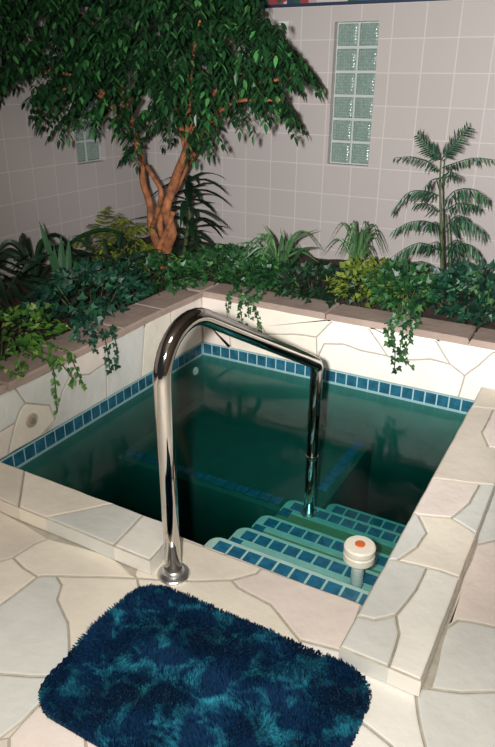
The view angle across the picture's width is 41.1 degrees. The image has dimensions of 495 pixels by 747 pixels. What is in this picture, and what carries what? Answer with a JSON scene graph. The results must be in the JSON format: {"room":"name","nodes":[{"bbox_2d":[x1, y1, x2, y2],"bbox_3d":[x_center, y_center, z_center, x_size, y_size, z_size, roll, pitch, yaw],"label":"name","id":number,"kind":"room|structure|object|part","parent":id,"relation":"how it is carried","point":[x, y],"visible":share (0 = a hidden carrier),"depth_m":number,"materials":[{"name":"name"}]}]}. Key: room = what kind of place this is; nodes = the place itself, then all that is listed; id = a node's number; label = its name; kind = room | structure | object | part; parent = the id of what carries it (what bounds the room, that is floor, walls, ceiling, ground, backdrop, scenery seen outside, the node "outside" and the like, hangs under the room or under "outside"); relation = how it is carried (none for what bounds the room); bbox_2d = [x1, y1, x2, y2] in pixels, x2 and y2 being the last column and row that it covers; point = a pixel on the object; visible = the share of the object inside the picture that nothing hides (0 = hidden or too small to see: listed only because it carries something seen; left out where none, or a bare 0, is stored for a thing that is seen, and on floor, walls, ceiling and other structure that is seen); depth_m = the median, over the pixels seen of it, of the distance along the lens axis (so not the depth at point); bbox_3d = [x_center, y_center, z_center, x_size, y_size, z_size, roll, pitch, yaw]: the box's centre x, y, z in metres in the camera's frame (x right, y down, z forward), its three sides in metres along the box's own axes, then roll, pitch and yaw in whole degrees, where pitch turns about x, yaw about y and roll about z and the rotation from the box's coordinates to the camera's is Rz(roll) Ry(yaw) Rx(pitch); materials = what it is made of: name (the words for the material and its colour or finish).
{"room":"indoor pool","nodes":[
{"label":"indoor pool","id":0,"kind":"room"},
{"bbox_2d":[0,0,149,279],"bbox_3d":[-2.407,-0.995,2.900,0.150,2.600,6.200,13,27,26],"label":"wall","id":1,"kind":"structure","parent":0,"point":[47,185],"depth_m":4.63,"materials":[{"name":"tile"}]},
{"bbox_2d":[67,28,100,162],"bbox_3d":[-1.232,-2.005,4.791,0.074,0.899,0.309,13,27,26],"label":"window","id":2,"kind":"structure","parent":1,"relation":"in","point":[87,150],"depth_m":4.89,"materials":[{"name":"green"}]},
{"bbox_2d":[60,0,133,12],"bbox_3d":[-2.334,-1.735,2.521,0.007,0.198,6.192,13,27,26],"label":"border","id":3,"kind":"structure","parent":1,"relation":"attached to","point":[87,4],"depth_m":4.59,"materials":[{"name":"blue"}]},
{"bbox_2d":[0,493,494,746],"bbox_3d":[-0.118,0.731,2.275,5.110,0.200,6.200,13,27,26],"label":"floor","id":4,"kind":"structure","parent":0,"point":[53,587],"depth_m":1.99,"materials":[{"name":"beige stone"}]},
{"bbox_2d":[0,462,164,574],"bbox_3d":[-0.722,0.496,2.463,1.027,0.061,0.190,13,27,26],"label":"curb","id":5,"kind":"object","parent":4,"relation":"on","point":[123,535],"visible":0.94,"depth_m":2.36,"materials":[{"name":"beige stone"}]},
{"bbox_2d":[37,583,371,746],"bbox_3d":[-0.119,0.838,1.749,0.821,0.033,0.550,13,27,26],"label":"bath mat","id":6,"kind":"object","parent":4,"relation":"on","point":[163,666],"visible":1,"depth_m":1.76,"materials":[{"name":"blue fabric"}]},
{"bbox_2d":[0,342,473,604],"bbox_3d":[0.037,0.729,3.325,1.986,1.044,2.000,13,27,26],"label":"pool","id":7,"kind":"object","parent":4,"relation":"in","point":[241,422],"visible":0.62,"depth_m":3.62,"materials":[{"name":"liquid"}]},
{"bbox_2d":[193,367,197,374],"bbox_3d":[-0.324,-0.015,4.147,0.012,0.052,0.052,13,27,26],"label":"jet","id":8,"kind":"object","parent":7,"relation":"attached to","point":[195,370],"visible":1,"depth_m":4.14,"materials":[{"name":"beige plastic"}]},
{"bbox_3d":[0.037,0.749,3.335,1.685,0.900,1.699,13,27,26],"label":"water","id":9,"kind":"object","parent":7,"relation":"in","visible":0},
{"bbox_2d":[343,535,375,587],"bbox_3d":[0.395,0.682,2.354,0.112,0.191,0.112,13,27,26],"label":"dispenser","id":10,"kind":"object","parent":9,"relation":"on","point":[359,552],"visible":0.99,"depth_m":2.31,"materials":[{"name":"beige plastic"}]},
{"bbox_3d":[0.395,0.632,2.332,0.112,0.071,0.112,13,27,26],"label":"float lid","id":11,"kind":"part","parent":10,"relation":"part of","materials":[{"name":"beige plastic"}]},
{"bbox_2d":[153,307,322,585],"bbox_3d":[0.016,0.261,2.458,0.109,1.251,1.096,14,28,28],"label":"handrail","id":12,"kind":"object","parent":4,"relation":"on","point":[173,572],"visible":0.99,"depth_m":2.07,"materials":[{"name":"silver metal"}]},
{"bbox_2d":[0,279,494,458],"bbox_3d":[0.269,0.758,1.724,3.938,0.408,4.477,13,27,26],"label":"wall","id":13,"kind":"structure","parent":4,"relation":"on","point":[448,358],"depth_m":3.52,"materials":[{"name":"beige stone"}]},
{"bbox_2d":[26,413,37,427],"bbox_3d":[-0.970,0.212,2.979,0.013,0.068,0.068,13,27,26],"label":"button","id":14,"kind":"object","parent":13,"relation":"attached to","point":[32,418],"visible":1,"depth_m":2.97,"materials":[{"name":"beige plastic"}]},
{"bbox_2d":[0,236,494,357],"bbox_3d":[0.026,0.305,2.373,5.099,0.031,5.599,13,27,26],"label":"soil","id":15,"kind":"object","parent":13,"relation":"in","point":[429,312],"visible":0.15,"depth_m":4.05,"materials":[{"name":"brown soil"}]},
{"bbox_2d":[0,251,73,329],"bbox_3d":[-1.446,-0.449,3.568,0.929,0.511,1.122,13,27,26],"label":"fern","id":16,"kind":"object","parent":15,"relation":"on","point":[35,260],"visible":0.8,"depth_m":3.53,"materials":[{"name":"green plant"}]},
{"bbox_2d":[0,302,86,414],"bbox_3d":[-1.126,-0.072,3.075,0.583,0.477,0.793,13,27,26],"label":"pothos","id":17,"kind":"object","parent":15,"relation":"on","point":[30,339],"visible":0.99,"depth_m":3.07,"materials":[{"name":"green plant"}]},
{"bbox_2d":[39,222,76,301],"bbox_3d":[-1.067,-0.659,3.828,0.053,0.486,0.260,13,27,26],"label":"snake plant","id":18,"kind":"object","parent":15,"relation":"on","point":[64,261],"visible":0.68,"depth_m":3.81,"materials":[{"name":"green plant"}]},
{"bbox_3d":[-1.087,-0.568,3.818,0.056,0.329,0.047,5,25,9],"label":"blade","id":19,"kind":"part","parent":18,"relation":"part of","materials":[{"name":"green plant"}]},
{"bbox_3d":[-1.075,-0.612,3.847,0.041,0.385,0.081,-2,24,-5],"label":"blade","id":20,"kind":"part","parent":18,"relation":"part of","materials":[{"name":"green plant"}]},
{"bbox_3d":[-1.053,-0.610,3.872,0.034,0.362,0.142,7,25,15],"label":"blade","id":21,"kind":"part","parent":18,"relation":"part of","materials":[{"name":"green plant"}]},
{"bbox_3d":[-1.043,-0.554,3.916,0.031,0.222,0.179,9,25,17],"label":"blade","id":22,"kind":"part","parent":18,"relation":"part of","materials":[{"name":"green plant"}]},
{"bbox_2d":[0,228,128,283],"bbox_3d":[-1.387,-0.705,4.088,1.449,0.323,0.651,-19,31,-37],"label":"plant","id":23,"kind":"object","parent":15,"relation":"on","point":[25,249],"visible":0.64,"depth_m":4.08,"materials":[{"name":"green plant"}]},
{"bbox_2d":[18,257,154,374],"bbox_3d":[-0.857,-0.373,3.603,0.582,0.485,0.931,7,25,13],"label":"ivy","id":24,"kind":"object","parent":15,"relation":"on","point":[89,273],"visible":0.91,"depth_m":3.44,"materials":[{"name":"teal plant"}]},
{"bbox_2d":[55,230,174,305],"bbox_3d":[-0.848,-0.684,4.110,0.819,0.408,0.879,13,27,26],"label":"fern","id":25,"kind":"object","parent":15,"relation":"on","point":[119,238],"visible":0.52,"depth_m":4.06,"materials":[{"name":"green plant"}]},
{"bbox_2d":[58,206,178,278],"bbox_3d":[-0.876,-0.851,4.480,0.802,0.516,0.803,13,27,26],"label":"fern","id":26,"kind":"object","parent":15,"relation":"on","point":[143,244],"visible":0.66,"depth_m":4.44,"materials":[{"name":"green plant"}]},
{"bbox_2d":[92,249,209,294],"bbox_3d":[-0.638,-0.635,4.174,0.817,0.251,0.666,13,27,26],"label":"ivy","id":27,"kind":"object","parent":15,"relation":"on","point":[170,264],"visible":0.62,"depth_m":4.07,"materials":[{"name":"green plant"}]},
{"bbox_2d":[0,0,325,278],"bbox_3d":[-0.550,-1.502,3.707,2.183,2.253,2.062,13,27,26],"label":"indoor tree","id":28,"kind":"object","parent":15,"relation":"on","point":[198,126],"visible":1,"depth_m":3.44,"materials":[{"name":"green plant"}]},
{"bbox_2d":[128,172,232,270],"bbox_3d":[-0.485,-1.022,4.722,0.753,0.776,0.688,-6,25,-14],"label":"dracaena","id":29,"kind":"object","parent":15,"relation":"on","point":[189,223],"visible":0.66,"depth_m":4.63,"materials":[{"name":"green plant"}]},
{"bbox_3d":[-0.338,-0.999,4.721,0.321,0.603,0.037,10,26,21],"label":"stem","id":30,"kind":"part","parent":29,"relation":"part of","materials":[{"name":"green plant"}]},
{"bbox_2d":[175,243,295,285],"bbox_3d":[-0.087,-0.703,4.284,0.838,0.291,0.712,13,27,26],"label":"ivy","id":31,"kind":"object","parent":15,"relation":"on","point":[224,251],"visible":0.47,"depth_m":4.21,"materials":[{"name":"green plant"}]},
{"bbox_2d":[211,250,297,331],"bbox_3d":[0.011,-0.516,4.059,0.619,0.443,0.453,13,27,26],"label":"trailing ivy","id":32,"kind":"object","parent":15,"relation":"in","point":[266,262],"visible":0.88,"depth_m":3.94,"materials":[{"name":"green plant"}]},
{"bbox_2d":[238,224,321,268],"bbox_3d":[0.181,-0.769,4.086,0.540,0.339,0.483,-2,24,-6],"label":"spider plant","id":33,"kind":"object","parent":15,"relation":"on","point":[283,254],"visible":0.76,"depth_m":4.08,"materials":[{"name":"green plant"}]},
{"bbox_2d":[258,259,366,308],"bbox_3d":[0.401,-0.543,3.940,0.706,0.288,0.558,13,27,26],"label":"ivy","id":34,"kind":"object","parent":15,"relation":"on","point":[309,268],"visible":0.75,"depth_m":3.82,"materials":[{"name":"green plant"}]},
{"bbox_2d":[322,220,386,272],"bbox_3d":[0.667,-0.747,4.106,0.419,0.406,0.327,13,27,26],"label":"spiky plant","id":35,"kind":"object","parent":15,"relation":"on","point":[353,251],"visible":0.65,"depth_m":4.04,"materials":[{"name":"green plant"}]},
{"bbox_2d":[324,254,410,308],"bbox_3d":[0.680,-0.506,3.792,0.518,0.346,0.432,13,27,26],"label":"shrub","id":36,"kind":"object","parent":15,"relation":"on","point":[359,265],"visible":0.52,"depth_m":3.73,"materials":[{"name":"green plant"}]},
{"bbox_2d":[360,255,440,374],"bbox_3d":[0.820,-0.353,3.638,0.472,0.584,0.458,13,27,26],"label":"trailing ivy","id":37,"kind":"object","parent":15,"relation":"in","point":[423,280],"visible":0.94,"depth_m":3.52,"materials":[{"name":"green plant"}]},
{"bbox_2d":[389,121,494,309],"bbox_3d":[1.097,-0.846,3.698,0.397,1.068,0.537,-13,28,-27],"label":"palm","id":38,"kind":"object","parent":15,"relation":"on","point":[469,225],"visible":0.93,"depth_m":3.65,"materials":[{"name":"green plant"}]},
{"bbox_3d":[1.129,-0.767,3.759,0.162,0.876,0.069,13,27,26],"label":"stem","id":39,"kind":"part","parent":38,"relation":"part of","materials":[{"name":"plant"}]},
{"bbox_2d":[408,257,494,326],"bbox_3d":[1.222,-0.424,3.571,0.742,0.387,0.599,13,27,26],"label":"ivy","id":40,"kind":"object","parent":15,"relation":"on","point":[447,283],"visible":0.87,"depth_m":3.47,"materials":[{"name":"teal plant"}]},
{"bbox_2d":[453,271,494,318],"bbox_3d":[1.300,-0.423,3.546,0.414,0.285,0.285,13,27,26],"label":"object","id":41,"kind":"object","parent":15,"relation":"on","point":[491,301],"visible":0.38,"depth_m":3.55,"materials":[{"name":"green plant"}]},
{"bbox_2d":[338,387,494,696],"bbox_3d":[0.827,0.461,2.567,0.230,0.061,1.947,13,27,26],"label":"curb","id":42,"kind":"object","parent":4,"relation":"on","point":[393,639],"visible":1,"depth_m":2.13,"materials":[{"name":"beige stone"}]},
{"bbox_2d":[142,0,494,275],"bbox_3d":[1.434,-1.583,4.277,5.410,2.600,0.150,13,27,26],"label":"wall","id":43,"kind":"structure","parent":0,"point":[435,72],"depth_m":4.53,"materials":[{"name":"tile"}]},
{"bbox_2d":[261,21,289,49],"bbox_3d":[0.171,-2.327,4.607,0.265,0.228,0.021,13,27,26],"label":"framed panel","id":44,"kind":"object","parent":43,"relation":"attached to","point":[287,23],"visible":0.29,"depth_m":4.54,"materials":[{"name":"white"}]},
{"bbox_3d":[0.171,-2.327,4.607,0.265,0.228,0.021,13,27,26],"label":"frame","id":45,"kind":"part","parent":44,"relation":"part of","materials":[{"name":"white"}]},
{"bbox_2d":[138,0,445,12],"bbox_3d":[1.402,-2.313,3.874,5.110,0.198,0.007,13,27,26],"label":"border","id":46,"kind":"structure","parent":43,"relation":"attached to","point":[267,3],"depth_m":4.39,"materials":[{"name":"blue"}]},
{"bbox_2d":[330,21,378,164],"bbox_3d":[0.753,-1.918,4.559,0.306,0.899,0.074,13,27,26],"label":"window","id":47,"kind":"structure","parent":43,"relation":"in","point":[357,42],"depth_m":4.52,"materials":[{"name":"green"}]}
]}

